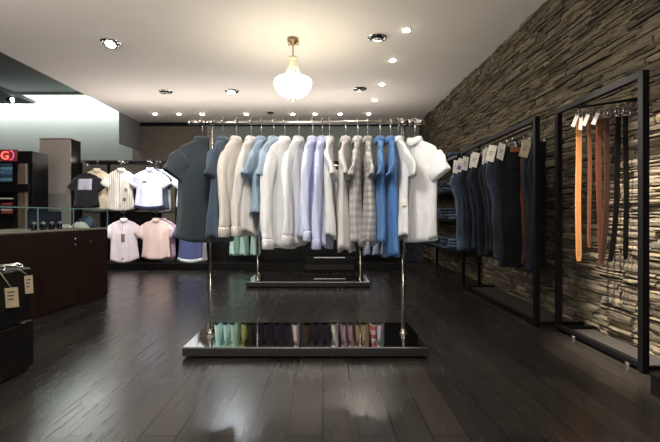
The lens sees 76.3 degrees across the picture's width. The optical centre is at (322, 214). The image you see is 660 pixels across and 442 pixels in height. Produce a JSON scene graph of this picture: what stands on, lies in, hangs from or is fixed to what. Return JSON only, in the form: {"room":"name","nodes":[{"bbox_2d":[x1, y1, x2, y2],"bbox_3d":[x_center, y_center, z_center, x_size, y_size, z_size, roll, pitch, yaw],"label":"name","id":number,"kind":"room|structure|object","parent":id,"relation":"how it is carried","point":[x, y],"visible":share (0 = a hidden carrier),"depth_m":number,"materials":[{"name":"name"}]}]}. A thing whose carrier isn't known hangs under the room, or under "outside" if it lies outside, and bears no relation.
{"room":"clothing store","nodes":[
{"label":"clothing store","id":0,"kind":"room"},
{"bbox_2d":[0,86,35,103],"bbox_3d":[-7.883,-2.660,9.150,2.235,0.080,1.500,0,0,0],"label":"ceiling","id":1,"kind":"structure","parent":0,"point":[5,93],"depth_m":9.45,"materials":[{"name":"paint"}]},
{"bbox_2d":[0,52,80,92],"bbox_3d":[-6.735,-3.050,3.400,4.530,0.100,13.800,0,0,0],"label":"ceiling","id":2,"kind":"structure","parent":0,"point":[16,76],"depth_m":9.37,"materials":[{"name":"paint"}]},
{"bbox_2d":[119,112,139,149],"bbox_3d":[-4.495,-1.970,9.800,0.050,0.780,1.000,0,0,0],"label":"wall","id":3,"kind":"structure","parent":0,"point":[129,128],"depth_m":9.70,"materials":[{"name":"grey paint"}]},
{"bbox_2d":[0,93,419,160],"bbox_3d":[-3.240,-1.050,10.360,11.520,4.100,0.120,0,0,0],"label":"wall","id":4,"kind":"structure","parent":0,"point":[78,116],"depth_m":10.30,"materials":[{"name":"grey paint"}]},
{"bbox_2d":[81,126,206,223],"bbox_3d":[-4.414,-0.630,10.285,3.139,3.260,0.030,0,0,0],"label":"panelling","id":5,"kind":"object","parent":4,"relation":"attached to","point":[157,143],"visible":0.14,"depth_m":10.27,"materials":[{"name":"brown wood"}]},
{"bbox_2d":[140,122,415,125],"bbox_3d":[-1.145,-2.215,10.260,7.030,0.090,0.020,0,0,0],"label":"trim","id":6,"kind":"structure","parent":4,"relation":"attached to","point":[141,123],"depth_m":10.25,"materials":[{"name":"black paint"}]},
{"bbox_2d":[0,0,546,121],"bbox_3d":[-0.975,-2.310,3.400,6.990,0.100,13.800,0,0,0],"label":"ceiling","id":7,"kind":"structure","parent":0,"point":[195,50],"depth_m":5.70,"materials":[{"name":"paint"}]},
{"bbox_2d":[100,38,120,49],"bbox_3d":[-2.780,-2.238,5.500,0.248,0.099,0.248,0,0,0],"label":"spotlight","id":8,"kind":"object","parent":7,"relation":"attached to","point":[112,44],"visible":1,"depth_m":5.47,"materials":[{"name":"silver metal"}]},
{"bbox_2d":[158,89,172,93],"bbox_3d":[-2.880,-2.238,7.680,0.248,0.094,0.248,0,0,0],"label":"spotlight","id":9,"kind":"object","parent":7,"relation":"attached to","point":[162,91],"visible":1,"depth_m":7.62,"materials":[{"name":"silver metal"}]},
{"bbox_2d":[225,89,238,95],"bbox_3d":[-1.660,-2.239,7.650,0.248,0.091,0.248,0,0,0],"label":"spotlight","id":10,"kind":"object","parent":7,"relation":"attached to","point":[232,92],"visible":0.98,"depth_m":7.62,"materials":[{"name":"silver metal"}]},
{"bbox_2d":[274,37,311,101],"bbox_3d":[-0.385,-1.855,5.380,0.480,0.810,0.480,0,0,0],"label":"chandelier","id":11,"kind":"object","parent":7,"relation":"hanging from","point":[292,85],"visible":1,"depth_m":5.26,"materials":[{"name":"white glass"}]},
{"bbox_2d":[353,87,366,91],"bbox_3d":[0.660,-2.240,7.520,0.248,0.080,0.248,0,0,0],"label":"spotlight","id":12,"kind":"object","parent":7,"relation":"attached to","point":[359,89],"visible":1,"depth_m":7.46,"materials":[{"name":"silver metal"}]},
{"bbox_2d":[367,33,386,41],"bbox_3d":[0.690,-2.240,5.350,0.248,0.080,0.248,0,0,0],"label":"spotlight","id":13,"kind":"object","parent":7,"relation":"attached to","point":[378,37],"visible":1,"depth_m":5.30,"materials":[{"name":"silver metal"}]},
{"bbox_2d":[0,257,659,441],"bbox_3d":[-3.240,1.030,3.400,11.520,0.060,13.800,0,0,0],"label":"floor","id":14,"kind":"structure","parent":0,"point":[112,367],"depth_m":2.58,"materials":[{"name":"brown wood"}]},
{"bbox_2d":[0,162,14,206],"bbox_3d":[-5.581,0.030,7.175,0.850,1.940,0.450,0,0,0],"label":"shelf unit","id":15,"kind":"object","parent":14,"relation":"on","point":[6,196],"visible":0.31,"depth_m":7.00,"materials":[{"name":"black paint"}]},
{"bbox_2d":[0,149,17,161],"bbox_3d":[-5.329,-0.983,6.935,0.556,0.200,0.050,0,0,0],"label":"sign","id":16,"kind":"object","parent":15,"relation":"attached to","point":[6,155],"visible":1,"depth_m":6.93,"materials":[{"name":"red"}]},
{"bbox_2d":[0,267,33,383],"bbox_3d":[-2.287,0.670,2.145,0.806,0.660,1.200,0,0,0],"label":"base cabinet","id":17,"kind":"object","parent":14,"relation":"on","point":[16,326],"visible":0.99,"depth_m":2.59,"materials":[{"name":"black paint"}]},
{"bbox_2d":[0,265,18,307],"bbox_3d":[-2.042,0.430,2.506,0.415,0.253,0.113,0,0,4],"label":"price tag","id":18,"kind":"object","parent":17,"relation":"hanging from","point":[11,294],"visible":1,"depth_m":2.52,"materials":[{"name":"beige paper"}]},
{"bbox_2d":[1,263,33,293],"bbox_3d":[-2.042,0.402,2.619,0.396,0.197,0.113,0,0,-6],"label":"price tag","id":19,"kind":"object","parent":17,"relation":"hanging from","point":[28,280],"visible":0.96,"depth_m":2.67,"materials":[{"name":"beige paper"}]},
{"bbox_2d":[11,151,47,206],"bbox_3d":[-5.013,-0.033,7.185,0.325,2.067,0.470,0,0,0],"label":"wardrobe","id":20,"kind":"object","parent":14,"relation":"on","point":[30,187],"visible":0.43,"depth_m":7.02,"materials":[{"name":"black paint"}]},
{"bbox_2d":[0,206,107,318],"bbox_3d":[-3.152,0.462,4.096,0.779,1.076,2.354,0,0,5],"label":"counter","id":21,"kind":"object","parent":14,"relation":"on","point":[65,250],"depth_m":4.38,"materials":[{"name":"brown wood"}]},
{"bbox_2d":[39,138,81,207],"bbox_3d":[-5.027,-0.224,8.055,0.593,2.448,0.350,0,0,0],"label":"tall cabinet","id":22,"kind":"object","parent":14,"relation":"on","point":[64,154],"visible":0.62,"depth_m":7.88,"materials":[{"name":"paint"}]},
{"bbox_2d":[81,161,400,269],"bbox_3d":[-1.445,-0.025,7.935,6.639,2.050,0.670,0,0,0],"label":"display shelf","id":23,"kind":"object","parent":14,"relation":"on","point":[277,258],"visible":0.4,"depth_m":8.18,"materials":[{"name":"black paint"}]},
{"label":"clothes hanger","id":24,"kind":"object","parent":23,"relation":"hanging from","visible":0},
{"bbox_2d":[84,168,107,208],"bbox_3d":[-4.266,-0.485,7.913,0.744,0.800,0.156,0,0,-4],"label":"dress shirt","id":25,"kind":"object","parent":24,"relation":"hanging from","point":[102,195],"visible":0.41,"depth_m":7.90,"materials":[{"name":"beige fabric"}]},
{"bbox_3d":[-3.747,-0.888,7.790,0.357,0.267,0.018,0,0,-8],"label":"clothes hanger","id":26,"kind":"object","parent":23,"relation":"hanging from","visible":0},
{"bbox_2d":[100,168,134,210],"bbox_3d":[-3.743,-0.477,7.788,0.725,0.796,0.161,0,0,-8],"label":"dress shirt","id":27,"kind":"object","parent":26,"relation":"hanging from","point":[120,193],"visible":0.92,"depth_m":7.74,"materials":[{"name":"beige fabric"}]},
{"label":"clothes hanger","id":28,"kind":"object","parent":23,"relation":"hanging from","visible":0},
{"bbox_2d":[118,169,139,211],"bbox_3d":[-3.715,-0.464,7.949,0.736,0.823,0.172,0,0,-6],"label":"dress shirt","id":29,"kind":"object","parent":28,"relation":"hanging from","point":[128,170],"visible":0.2,"depth_m":7.93,"materials":[{"name":"white fabric"}]},
{"bbox_3d":[-3.663,0.042,7.730,0.357,0.267,0.018,0,0,-10],"label":"clothes hanger","id":30,"kind":"object","parent":23,"relation":"hanging from","visible":0},
{"bbox_2d":[108,218,138,262],"bbox_3d":[-3.663,0.466,7.730,0.753,0.822,0.184,0,0,-10],"label":"dress shirt","id":31,"kind":"object","parent":30,"relation":"hanging from","point":[124,244],"visible":0.96,"depth_m":7.68,"materials":[{"name":"pink fabric"}]},
{"label":"clothes hanger","id":32,"kind":"object","parent":23,"relation":"hanging from","visible":0},
{"bbox_2d":[128,168,170,209],"bbox_3d":[-3.193,-0.484,7.732,0.770,0.782,0.174,0,0,-6],"label":"polo shirt","id":33,"kind":"object","parent":32,"relation":"hanging from","point":[149,184],"visible":1,"depth_m":7.70,"materials":[{"name":"white fabric"}]},
{"label":"clothes hanger","id":34,"kind":"object","parent":23,"relation":"hanging from","visible":0},
{"bbox_2d":[148,168,172,210],"bbox_3d":[-3.146,-0.473,7.904,0.750,0.803,0.168,0,0,-4],"label":"polo shirt","id":35,"kind":"object","parent":34,"relation":"hanging from","point":[165,190],"visible":0.3,"depth_m":7.90,"materials":[{"name":"blue fabric"}]},
{"label":"clothes hanger","id":36,"kind":"object","parent":23,"relation":"hanging from","visible":0},
{"bbox_2d":[158,169,174,211],"bbox_3d":[-3.112,-0.465,8.010,0.743,0.821,0.167,0,0,-2],"label":"polo shirt","id":37,"kind":"object","parent":36,"relation":"hanging from","point":[162,170],"visible":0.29,"depth_m":7.98,"materials":[{"name":"white fabric"}]},
{"bbox_3d":[-2.485,-0.888,7.790,0.357,0.267,0.018,0,0,8],"label":"clothes hanger","id":38,"kind":"object","parent":23,"relation":"hanging from","visible":0},
{"bbox_2d":[171,178,177,206],"bbox_3d":[-2.485,-0.497,7.774,0.733,0.755,0.160,0,0,8],"label":"polo shirt","id":39,"kind":"object","parent":38,"relation":"hanging from","point":[174,182],"visible":0.13,"depth_m":7.81,"materials":[{"name":"white fabric"}]},
{"label":"clothes hanger","id":40,"kind":"object","parent":23,"relation":"hanging from","visible":0},
{"bbox_2d":[134,218,173,259],"bbox_3d":[-3.079,0.436,7.752,0.778,0.761,0.165,0,0,-6],"label":"polo shirt","id":41,"kind":"object","parent":40,"relation":"hanging from","point":[155,234],"visible":0.97,"depth_m":7.70,"materials":[{"name":"pink fabric"}]},
{"label":"clothes hanger","id":42,"kind":"object","parent":23,"relation":"hanging from","visible":0},
{"bbox_2d":[160,218,175,258],"bbox_3d":[-3.010,0.438,7.898,0.742,0.766,0.176,0,0,-4],"label":"polo shirt","id":43,"kind":"object","parent":42,"relation":"hanging from","point":[172,240],"visible":0.28,"depth_m":7.89,"materials":[{"name":"fabric"}]},
{"label":"clothes hanger","id":44,"kind":"object","parent":23,"relation":"hanging from","visible":0},
{"bbox_2d":[172,227,202,262],"bbox_3d":[-2.435,0.466,7.763,0.722,0.823,0.195,0,0,4],"label":"polo shirt","id":45,"kind":"object","parent":44,"relation":"hanging from","point":[189,252],"visible":0.41,"depth_m":7.70,"materials":[{"name":"blue fabric"}]},
{"label":"clothes hanger","id":46,"kind":"object","parent":23,"relation":"hanging from","visible":0},
{"bbox_2d":[199,242,207,261],"bbox_3d":[-2.394,0.473,7.905,0.744,0.836,0.172,0,0,2],"label":"polo shirt","id":47,"kind":"object","parent":46,"relation":"hanging from","point":[204,245],"visible":0.13,"depth_m":7.85,"materials":[{"name":"grey fabric"}]},
{"label":"clothes hanger","id":48,"kind":"object","parent":23,"relation":"hanging from","visible":0},
{"bbox_2d":[229,237,239,255],"bbox_3d":[-1.684,0.422,8.149,0.165,0.736,0.652,0,0,13],"label":"polo shirt","id":49,"kind":"object","parent":48,"relation":"hanging from","point":[234,247],"visible":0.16,"depth_m":8.01,"materials":[{"name":"green fabric"}]},
{"bbox_3d":[-1.514,0.041,8.150,0.018,0.267,0.357,0,0,6],"label":"clothes hanger","id":50,"kind":"object","parent":23,"relation":"hanging from","visible":0},
{"bbox_2d":[239,236,249,255],"bbox_3d":[-1.510,0.422,8.150,0.165,0.736,0.652,0,0,6],"label":"polo shirt","id":51,"kind":"object","parent":50,"relation":"hanging from","point":[244,241],"visible":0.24,"depth_m":7.98,"materials":[{"name":"green fabric"}]},
{"bbox_3d":[-1.300,0.041,8.150,0.018,0.267,0.357,0,0,10],"label":"clothes hanger","id":52,"kind":"object","parent":23,"relation":"hanging from","visible":0},
{"bbox_2d":[250,236,260,255],"bbox_3d":[-1.296,0.422,8.150,0.165,0.736,0.652,0,0,10],"label":"polo shirt","id":53,"kind":"object","parent":52,"relation":"hanging from","point":[253,239],"visible":0.21,"depth_m":7.96,"materials":[{"name":"green fabric"}]},
{"label":"clothes hanger","id":54,"kind":"object","parent":23,"relation":"hanging from","visible":0},
{"bbox_2d":[363,241,370,255],"bbox_3d":[0.860,0.425,8.154,0.183,0.743,0.671,0,0,4],"label":"polo shirt","id":55,"kind":"object","parent":54,"relation":"hanging from","point":[367,248],"visible":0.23,"depth_m":7.95,"materials":[{"name":"fabric"}]},
{"label":"clothes hanger","id":56,"kind":"object","parent":23,"relation":"hanging from","visible":0},
{"bbox_2d":[372,242,379,255],"bbox_3d":[1.036,0.425,8.155,0.183,0.743,0.671,0,0,11],"label":"polo shirt","id":57,"kind":"object","parent":56,"relation":"hanging from","point":[375,249],"visible":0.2,"depth_m":7.96,"materials":[{"name":"fabric"}]},
{"label":"clothes hanger","id":58,"kind":"object","parent":23,"relation":"hanging from","visible":0},
{"bbox_2d":[67,173,105,207],"bbox_3d":[-4.387,-0.458,7.782,0.755,0.639,0.181,0,0,6],"label":"t-shirt","id":59,"kind":"object","parent":58,"relation":"hanging from","point":[86,187],"visible":0.98,"depth_m":7.74,"materials":[{"name":"black fabric"}]},
{"bbox_2d":[77,179,91,189],"bbox_3d":[-4.388,-0.561,7.732,0.271,0.210,0.042,0,0,6],"label":"print","id":60,"kind":"object","parent":59,"relation":"attached to","point":[82,184],"depth_m":7.73},
{"bbox_2d":[182,119,427,355],"bbox_3d":[-0.125,0.128,3.262,1.870,1.744,0.680,0,0,0],"label":"rack","id":61,"kind":"object","parent":14,"relation":"on","point":[216,338],"visible":0.98,"depth_m":3.15,"materials":[{"name":"metal"}]},
{"bbox_2d":[183,322,426,347],"bbox_3d":[-0.125,0.924,3.262,1.700,0.008,0.670,0,0,0],"label":"mirror","id":62,"kind":"object","parent":61,"relation":"on","point":[224,334],"depth_m":3.21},
{"label":"clothes hanger","id":63,"kind":"object","parent":61,"relation":"hanging from","visible":0},
{"bbox_2d":[163,136,213,242],"bbox_3d":[-0.945,-0.197,3.268,0.639,0.820,0.163,0,0,-44],"label":"dress shirt","id":64,"kind":"object","parent":63,"relation":"hanging from","point":[187,164],"visible":0.58,"depth_m":3.16,"materials":[{"name":"fabric"}]},
{"label":"clothes hanger","id":65,"kind":"object","parent":61,"relation":"hanging from","visible":0},
{"bbox_2d":[203,135,233,242],"bbox_3d":[-0.795,-0.196,3.262,0.163,0.823,0.619,0,0,8],"label":"dress shirt","id":66,"kind":"object","parent":65,"relation":"hanging from","point":[212,221],"visible":0.48,"depth_m":3.08,"materials":[{"name":"blue fabric"}]},
{"label":"clothes hanger","id":67,"kind":"object","parent":61,"relation":"hanging from","visible":0},
{"bbox_2d":[217,136,250,236],"bbox_3d":[-0.679,-0.220,3.259,0.155,0.775,0.610,0,0,12],"label":"dress shirt","id":68,"kind":"object","parent":67,"relation":"hanging from","point":[228,158],"visible":0.52,"depth_m":3.03,"materials":[{"name":"beige fabric"}]},
{"label":"clothes hanger","id":69,"kind":"object","parent":61,"relation":"hanging from","visible":0},
{"bbox_2d":[231,136,258,236],"bbox_3d":[-0.553,-0.219,3.265,0.148,0.778,0.613,0,0,10],"label":"dress shirt","id":70,"kind":"object","parent":69,"relation":"hanging from","point":[243,224],"visible":0.58,"depth_m":3.05,"materials":[{"name":"white fabric"}]},
{"bbox_3d":[-0.478,-0.621,3.262,0.018,0.267,0.357,0,0,8],"label":"clothes hanger","id":71,"kind":"object","parent":61,"relation":"hanging from","visible":0},
{"bbox_2d":[240,136,266,217],"bbox_3d":[-0.473,-0.286,3.263,0.161,0.643,0.611,0,0,8],"label":"dress shirt","id":72,"kind":"object","parent":71,"relation":"hanging from","point":[249,170],"visible":0.47,"depth_m":3.06,"materials":[{"name":"blue fabric"}]},
{"label":"clothes hanger","id":73,"kind":"object","parent":61,"relation":"hanging from","visible":0},
{"bbox_2d":[256,136,277,238],"bbox_3d":[-0.396,-0.211,3.268,0.172,0.792,0.611,0,0,18],"label":"dress shirt","id":74,"kind":"object","parent":73,"relation":"hanging from","point":[271,140],"visible":0.22,"depth_m":3.08,"materials":[{"name":"fabric"}]},
{"bbox_3d":[-0.295,-0.621,3.262,0.018,0.267,0.357,0,0,30],"label":"clothes hanger","id":75,"kind":"object","parent":61,"relation":"hanging from","visible":0},
{"bbox_2d":[260,136,300,249],"bbox_3d":[-0.296,-0.174,3.263,0.161,0.867,0.636,0,0,33],"label":"dress shirt","id":76,"kind":"object","parent":75,"relation":"hanging from","point":[271,200],"visible":0.52,"depth_m":3.07,"materials":[{"name":"white fabric"}]},
{"label":"clothes hanger","id":77,"kind":"object","parent":61,"relation":"hanging from","visible":0},
{"bbox_2d":[281,136,310,245],"bbox_3d":[-0.192,-0.188,3.259,0.142,0.839,0.637,0,0,18],"label":"dress shirt","id":78,"kind":"object","parent":77,"relation":"hanging from","point":[292,158],"visible":0.62,"depth_m":3.07,"materials":[{"name":"white fabric"}]},
{"label":"clothes hanger","id":79,"kind":"object","parent":61,"relation":"hanging from","visible":0},
{"bbox_2d":[297,136,316,240],"bbox_3d":[-0.087,-0.204,3.269,0.172,0.806,0.627,0,0,16],"label":"dress shirt","id":80,"kind":"object","parent":79,"relation":"hanging from","point":[304,226],"visible":0.48,"depth_m":3.01,"materials":[{"name":"purple fabric"}]},
{"label":"clothes hanger","id":81,"kind":"object","parent":61,"relation":"hanging from","visible":0},
{"bbox_2d":[310,136,333,249],"bbox_3d":[-0.003,-0.171,3.268,0.161,0.872,0.647,0,0,12],"label":"dress shirt","id":82,"kind":"object","parent":81,"relation":"hanging from","point":[319,238],"visible":0.62,"depth_m":3.00,"materials":[{"name":"fabric"}]},
{"label":"clothes hanger","id":83,"kind":"object","parent":61,"relation":"hanging from","visible":0},
{"bbox_2d":[323,135,337,239],"bbox_3d":[0.055,-0.207,3.260,0.131,0.800,0.626,0,0,6],"label":"dress shirt","id":84,"kind":"object","parent":83,"relation":"hanging from","point":[330,177],"visible":0.91,"depth_m":3.07,"materials":[{"name":"white fabric"}]},
{"label":"clothes hanger","id":85,"kind":"object","parent":61,"relation":"hanging from","visible":0},
{"bbox_2d":[336,136,355,252],"bbox_3d":[0.180,-0.159,3.256,0.130,0.896,0.617,0,0,12],"label":"dress shirt","id":86,"kind":"object","parent":85,"relation":"hanging from","point":[345,159],"visible":0.84,"depth_m":3.08,"materials":[{"name":"grey fabric"}]},
{"label":"clothes hanger","id":87,"kind":"object","parent":61,"relation":"hanging from","visible":0},
{"bbox_2d":[347,136,365,245],"bbox_3d":[0.270,-0.184,3.264,0.134,0.847,0.606,0,0,10],"label":"dress shirt","id":88,"kind":"object","parent":87,"relation":"hanging from","point":[355,171],"visible":0.93,"depth_m":3.10,"materials":[{"name":"grey fabric"}]},
{"label":"clothes hanger","id":89,"kind":"object","parent":61,"relation":"hanging from","visible":0},
{"bbox_2d":[358,135,376,246],"bbox_3d":[0.339,-0.181,3.253,0.128,0.852,0.607,0,0,3],"label":"dress shirt","id":90,"kind":"object","parent":89,"relation":"hanging from","point":[368,226],"visible":0.97,"depth_m":3.09,"materials":[{"name":"grey fabric"}]},
{"label":"clothes hanger","id":91,"kind":"object","parent":61,"relation":"hanging from","visible":0},
{"bbox_2d":[373,135,386,245],"bbox_3d":[0.447,-0.182,3.266,0.134,0.851,0.623,0,0,5],"label":"dress shirt","id":92,"kind":"object","parent":91,"relation":"hanging from","point":[379,166],"visible":0.87,"depth_m":3.09,"materials":[{"name":"blue fabric"}]},
{"label":"clothes hanger","id":93,"kind":"object","parent":61,"relation":"hanging from","visible":0},
{"bbox_2d":[382,135,406,257],"bbox_3d":[0.540,-0.138,3.252,0.158,0.939,0.600,0,0,3],"label":"dress shirt","id":94,"kind":"object","parent":93,"relation":"hanging from","point":[392,247],"visible":0.88,"depth_m":3.08,"materials":[{"name":"blue fabric"}]},
{"bbox_3d":[0.583,-0.621,3.262,0.018,0.267,0.357,0,0,-8],"label":"clothes hanger","id":95,"kind":"object","parent":61,"relation":"hanging from","visible":0},
{"bbox_2d":[395,135,416,239],"bbox_3d":[0.571,-0.209,3.263,0.141,0.797,0.622,0,0,-8],"label":"dress shirt","id":96,"kind":"object","parent":95,"relation":"hanging from","point":[406,164],"visible":0.53,"depth_m":3.07,"materials":[{"name":"white fabric"}]},
{"label":"clothes hanger","id":97,"kind":"object","parent":61,"relation":"hanging from","visible":0},
{"bbox_2d":[385,136,450,241],"bbox_3d":[0.706,-0.200,3.252,0.169,0.815,0.629,0,0,-44],"label":"dress shirt","id":98,"kind":"object","parent":97,"relation":"hanging from","point":[431,163],"visible":0.6,"depth_m":3.15,"materials":[{"name":"white fabric"}]},
{"bbox_2d":[246,165,369,286],"bbox_3d":[-0.205,0.128,6.120,1.870,1.744,0.680,0,0,0],"label":"rack","id":99,"kind":"object","parent":14,"relation":"on","point":[257,280],"visible":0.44,"depth_m":5.90,"materials":[{"name":"metal"}]},
{"bbox_2d":[247,275,369,281],"bbox_3d":[-0.205,0.924,6.120,1.700,0.008,0.670,0,0,0],"label":"mirror","id":100,"kind":"object","parent":99,"relation":"on","point":[261,278],"depth_m":6.09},
{"bbox_2d":[305,256,353,272],"bbox_3d":[0.113,0.864,7.370,0.860,0.272,0.200,0,0,0],"label":"drawer box","id":101,"kind":"object","parent":14,"relation":"on","point":[313,264],"visible":1,"depth_m":7.30,"materials":[{"name":"black paint"}]},
{"bbox_2d":[398,242,422,261],"bbox_3d":[1.855,0.750,9.139,0.560,0.500,0.543,0,0,0],"label":"cube","id":102,"kind":"object","parent":14,"relation":"on","point":[413,250],"visible":0.38,"depth_m":8.90,"materials":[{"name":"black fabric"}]},
{"bbox_2d":[420,146,480,282],"bbox_3d":[2.140,-0.010,7.300,0.360,2.020,2.310,0,0,0],"label":"wall shelf unit","id":103,"kind":"object","parent":14,"relation":"on","point":[450,161],"visible":0.25,"depth_m":6.54,"materials":[{"name":"black paint"}]},
{"bbox_2d":[461,116,584,326],"bbox_3d":[2.114,0.058,4.740,0.452,1.884,2.004,0,0,0],"label":"rack","id":104,"kind":"object","parent":14,"relation":"on","point":[539,316],"visible":0.95,"depth_m":3.92,"materials":[{"name":"black metal"}]},
{"bbox_2d":[513,131,525,147],"bbox_3d":[1.970,-0.743,4.120,0.200,0.172,0.032,0,0,0],"label":"hanger","id":105,"kind":"object","parent":104,"relation":"hanging from","point":[516,142],"visible":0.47,"depth_m":4.10,"materials":[{"name":"silver metal"}]},
{"bbox_2d":[520,157,525,264],"bbox_3d":[1.971,-0.100,4.107,0.069,1.166,0.098,0,0,0],"label":"jeans","id":106,"kind":"object","parent":105,"relation":"hanging from","point":[522,198],"visible":0.39,"depth_m":4.10,"materials":[{"name":"brown fabric"}]},
{"bbox_2d":[527,141,546,267],"bbox_3d":[1.998,-0.095,3.924,0.178,1.176,0.110,0,0,-6],"label":"jeans","id":107,"kind":"object","parent":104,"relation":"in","point":[543,182],"visible":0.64,"depth_m":3.90,"materials":[{"name":"black fabric"}]},
{"bbox_2d":[528,137,547,144],"bbox_3d":[2.010,-0.743,3.920,0.200,0.172,0.032,0,0,-6],"label":"hanger","id":108,"kind":"object","parent":104,"relation":"hanging from","point":[531,138],"visible":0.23,"depth_m":3.91,"materials":[{"name":"silver metal"}]},
{"label":"hanger","id":109,"kind":"object","parent":104,"relation":"hanging from","visible":0},
{"bbox_2d":[469,152,492,256],"bbox_3d":[1.876,-0.124,4.824,0.424,1.194,0.108,0,0,-1],"label":"jeans","id":110,"kind":"object","parent":109,"relation":"hanging from","point":[476,159],"visible":0.36,"depth_m":4.80,"materials":[{"name":"blue fabric"}]},
{"bbox_3d":[1.910,-0.743,4.680,0.200,0.172,0.032,0,0,-2],"label":"hanger","id":111,"kind":"object","parent":104,"relation":"hanging from","visible":0},
{"bbox_2d":[478,149,492,254],"bbox_3d":[1.890,-0.137,4.659,0.368,1.161,0.112,0,0,-14],"label":"jeans","id":112,"kind":"object","parent":111,"relation":"hanging from","point":[487,229],"visible":0.27,"depth_m":4.62,"materials":[{"name":"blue fabric"}]},
{"label":"hanger","id":113,"kind":"object","parent":104,"relation":"hanging from","visible":0},
{"bbox_2d":[482,147,492,250],"bbox_3d":[1.880,-0.170,4.504,0.418,1.105,0.110,0,0,-9],"label":"jeans","id":114,"kind":"object","parent":113,"relation":"hanging from","point":[487,192],"visible":0.14,"depth_m":4.48,"materials":[{"name":"fabric"}]},
{"bbox_3d":[1.910,-0.743,4.360,0.200,0.172,0.032,0,0,2],"label":"hanger","id":115,"kind":"object","parent":104,"relation":"hanging from","visible":0},
{"bbox_2d":[484,145,500,259],"bbox_3d":[1.875,-0.129,4.351,0.446,1.185,0.106,0,0,-8],"label":"jeans","id":116,"kind":"object","parent":115,"relation":"hanging from","point":[491,156],"visible":0.34,"depth_m":4.33,"materials":[{"name":"blue fabric"}]},
{"bbox_3d":[1.995,-0.743,4.030,0.200,0.172,0.032,0,0,3],"label":"hanger","id":117,"kind":"object","parent":104,"relation":"hanging from","visible":0},
{"bbox_2d":[519,139,532,271],"bbox_3d":[1.959,-0.090,4.016,0.209,1.266,0.110,0,0,3],"label":"jeans","id":118,"kind":"object","parent":117,"relation":"hanging from","point":[525,150],"visible":0.44,"depth_m":4.00,"materials":[{"name":"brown fabric"}]},
{"bbox_2d":[555,70,659,373],"bbox_3d":[2.174,0.043,3.140,0.332,1.914,1.004,0,0,0],"label":"rack","id":119,"kind":"object","parent":14,"relation":"on","point":[640,357],"visible":1,"depth_m":2.75,"materials":[{"name":"black metal"}]},
{"bbox_2d":[571,105,582,260],"bbox_3d":[2.017,-0.254,3.337,0.100,1.242,0.052,0,0,0],"label":"belt","id":120,"kind":"object","parent":119,"relation":"hanging from","point":[578,122],"visible":1,"depth_m":3.34,"materials":[{"name":"orange leather"}]},
{"bbox_2d":[582,104,592,247],"bbox_3d":[2.074,-0.309,3.304,0.090,1.132,0.038,0,0,0],"label":"belt","id":121,"kind":"object","parent":119,"relation":"hanging from","point":[587,119],"visible":1,"depth_m":3.30,"materials":[{"name":"brown leather"}]},
{"bbox_2d":[592,102,603,264],"bbox_3d":[2.131,-0.244,3.264,0.108,1.262,0.038,0,0,0],"label":"belt","id":122,"kind":"object","parent":119,"relation":"hanging from","point":[597,120],"visible":0.97,"depth_m":3.26,"materials":[{"name":"leather"}]},
{"bbox_2d":[600,101,611,260],"bbox_3d":[2.178,-0.259,3.237,0.078,1.232,0.033,0,0,0],"label":"belt","id":123,"kind":"object","parent":119,"relation":"hanging from","point":[606,118],"visible":0.98,"depth_m":3.23,"materials":[{"name":"brown leather"}]},
{"bbox_2d":[608,100,622,261],"bbox_3d":[2.226,-0.259,3.202,0.104,1.232,0.033,0,0,0],"label":"belt","id":124,"kind":"object","parent":119,"relation":"hanging from","point":[617,117],"visible":0.94,"depth_m":3.20,"materials":[{"name":"black leather"}]},
{"bbox_2d":[622,102,630,259],"bbox_3d":[2.286,-0.269,3.172,0.059,1.212,0.033,0,0,0],"label":"belt","id":125,"kind":"object","parent":119,"relation":"hanging from","point":[625,116],"visible":0.9,"depth_m":3.17,"materials":[{"name":"black leather"}]},
{"bbox_2d":[649,373,659,398],"bbox_3d":[2.060,0.943,2.260,0.470,0.115,0.190,0,0,0],"label":"box","id":126,"kind":"object","parent":14,"relation":"on","point":[655,377],"visible":1,"depth_m":2.32,"materials":[{"name":"black paint"}]},
{"bbox_2d":[494,142,524,266],"bbox_3d":[1.882,-0.100,4.233,0.381,1.247,0.117,0,0,-13],"label":"jeans","id":127,"kind":"object","parent":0,"point":[507,174],"visible":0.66,"depth_m":4.21,"materials":[{"name":"black fabric"}]},
{"bbox_2d":[419,0,659,356],"bbox_3d":[2.419,-0.627,3.400,0.202,3.265,13.803,0,0,0],"label":"wall","id":128,"kind":"structure","parent":0,"point":[564,52],"depth_m":3.89,"materials":[{"name":"stone"}]},
{"label":"hanger","id":129,"kind":"object","parent":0,"visible":0},
{"bbox_2d":[449,160,466,249],"bbox_3d":[1.881,-0.127,5.540,0.437,1.181,0.112,0,0,-10],"label":"jeans","id":130,"kind":"object","parent":129,"relation":"hanging from","point":[459,232],"visible":0.33,"depth_m":5.51,"materials":[{"name":"blue fabric"}]},
{"label":"hanger","id":131,"kind":"object","parent":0,"visible":0},
{"bbox_2d":[455,158,466,247],"bbox_3d":[1.870,-0.151,5.361,0.424,1.147,0.103,0,0,-6],"label":"jeans","id":132,"kind":"object","parent":131,"relation":"hanging from","point":[459,163],"visible":0.29,"depth_m":5.33,"materials":[{"name":"blue fabric"}]},
{"label":"hanger","id":133,"kind":"object","parent":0,"visible":0},
{"bbox_2d":[459,156,476,251],"bbox_3d":[1.877,-0.134,5.185,0.420,1.174,0.113,0,0,-10],"label":"jeans","id":134,"kind":"object","parent":133,"relation":"hanging from","point":[465,168],"visible":0.3,"depth_m":5.16,"materials":[{"name":"blue fabric"}]},
{"label":"hanger","id":135,"kind":"object","parent":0,"visible":0},
{"bbox_2d":[466,154,477,248],"bbox_3d":[1.881,-0.158,5.016,0.393,1.123,0.124,0,0,-17],"label":"jeans","id":136,"kind":"object","parent":135,"relation":"hanging from","point":[471,193],"visible":0.22,"depth_m":4.98,"materials":[{"name":"fabric"}]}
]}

